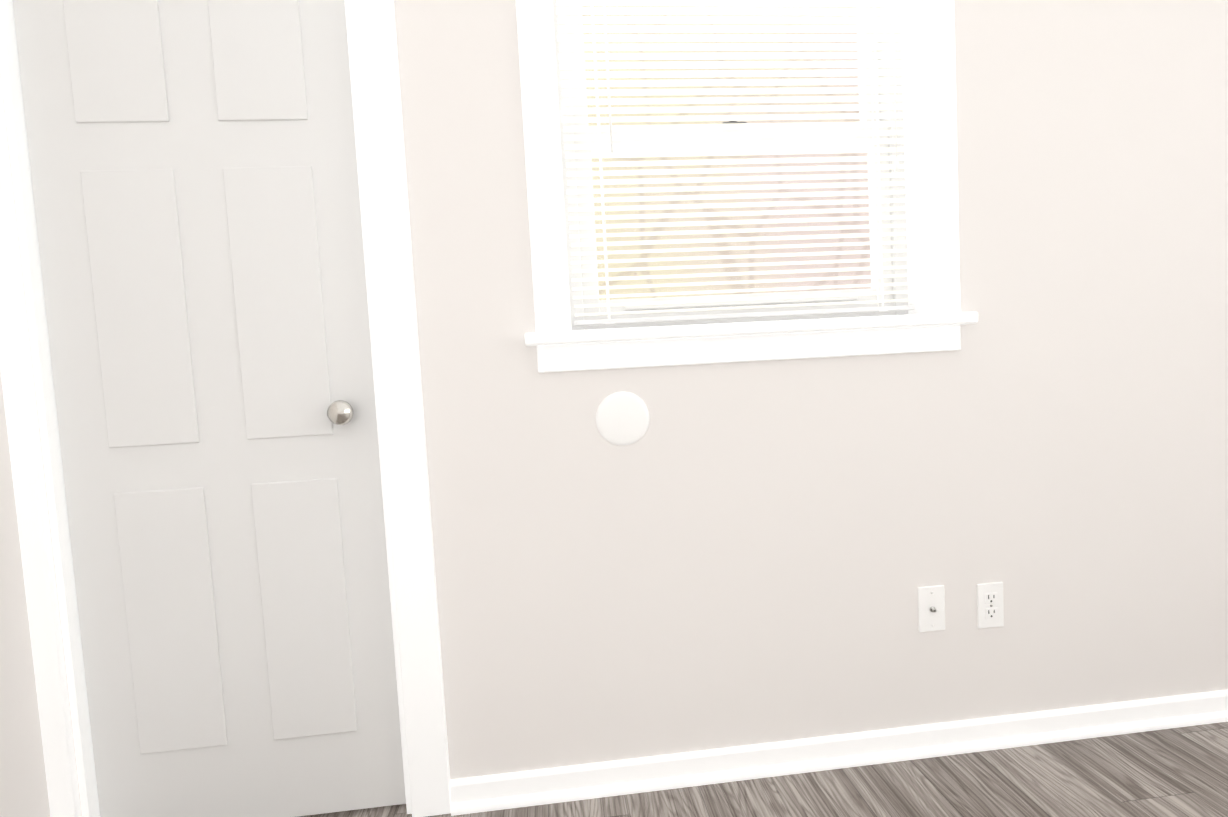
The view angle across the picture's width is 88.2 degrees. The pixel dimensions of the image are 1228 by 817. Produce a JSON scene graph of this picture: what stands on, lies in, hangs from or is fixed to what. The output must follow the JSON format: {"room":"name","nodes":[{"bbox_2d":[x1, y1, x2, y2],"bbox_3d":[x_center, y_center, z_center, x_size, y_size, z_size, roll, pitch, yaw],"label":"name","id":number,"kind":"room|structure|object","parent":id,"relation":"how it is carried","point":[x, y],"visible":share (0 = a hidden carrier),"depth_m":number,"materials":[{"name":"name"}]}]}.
{"room":"empty bedroom","nodes":[
{"label":"empty bedroom","id":0,"kind":"room"},
{"bbox_2d":[0,372,50,816],"bbox_3d":[-1.149,-0.095,-0.847,0.160,2.440,4.700,-3,4,-6],"label":"wall","id":1,"kind":"structure","parent":0,"point":[23,788],"depth_m":1.32,"materials":[{"name":"white paint"}]},
{"bbox_2d":[0,0,1227,816],"bbox_3d":[0.783,-0.350,1.624,4.520,2.440,0.160,-3,4,-6],"label":"wall","id":2,"kind":"structure","parent":0,"point":[720,555],"depth_m":1.55,"materials":[{"name":"white paint"}]},
{"bbox_2d":[0,0,450,816],"bbox_3d":[-0.889,-0.088,1.450,0.894,2.120,0.192,-3,4,-6],"label":"door","id":3,"kind":"structure","parent":2,"relation":"attached to","point":[210,228],"depth_m":1.41,"materials":[{"name":"white paint"}]},
{"bbox_2d":[596,391,649,445],"bbox_3d":[0.021,0.024,1.482,0.128,0.128,0.008,-3,4,-6],"label":"round cover plate","id":4,"kind":"object","parent":2,"relation":"attached to","point":[622,418],"visible":1,"depth_m":1.48,"materials":[{"name":"white plastic"}]},
{"bbox_2d":[516,0,977,372],"bbox_3d":[0.301,-0.664,1.533,1.078,1.100,0.208,-3,4,-6],"label":"window","id":5,"kind":"structure","parent":2,"relation":"in","point":[559,340],"depth_m":1.51,"materials":[{"name":"white paint"}]},
{"bbox_2d":[556,0,914,325],"bbox_3d":[0.303,-0.674,1.507,0.860,0.912,0.054,-3,4,-6],"label":"window blinds","id":6,"kind":"object","parent":5,"relation":"attached to","point":[771,7],"visible":1,"depth_m":1.52,"materials":[{"name":"white plastic"}]},
{"bbox_2d":[450,690,1227,815],"bbox_3d":[1.280,0.810,1.647,3.346,0.072,0.024,-3,4,-6],"label":"baseboard","id":7,"kind":"structure","parent":2,"relation":"attached to","point":[486,793],"depth_m":1.57,"materials":[{"name":"white paint"}]},
{"bbox_2d":[918,585,944,631],"bbox_3d":[0.798,0.503,1.585,0.070,0.115,0.016,-3,4,-6],"label":"outlet plate","id":8,"kind":"object","parent":2,"relation":"attached to","point":[931,608],"visible":1,"depth_m":1.59,"materials":[{"name":"white plastic"}]},
{"bbox_2d":[977,582,1003,628],"bbox_3d":[0.954,0.499,1.605,0.070,0.115,0.007,-3,4,-6],"label":"duplex electrical outlet","id":9,"kind":"object","parent":2,"relation":"attached to","point":[990,608],"visible":1,"depth_m":1.60,"materials":[{"name":"white plastic"}]},
{"bbox_2d":[299,722,1227,816],"bbox_3d":[1.085,1.041,-0.553,4.520,0.100,4.700,-3,4,-6],"label":"floor","id":10,"kind":"structure","parent":0,"point":[1178,772],"depth_m":1.48,"materials":[{"name":"grey wood"}]},
{"label":"outside","id":11,"kind":"structure","parent":0,"visible":0},
{"bbox_2d":[582,6,870,299],"bbox_3d":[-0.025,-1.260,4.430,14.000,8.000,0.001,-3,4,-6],"label":"window glass","id":12,"kind":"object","parent":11,"point":[736,261],"depth_m":4.50,"materials":[{"name":"glass"}]}
]}

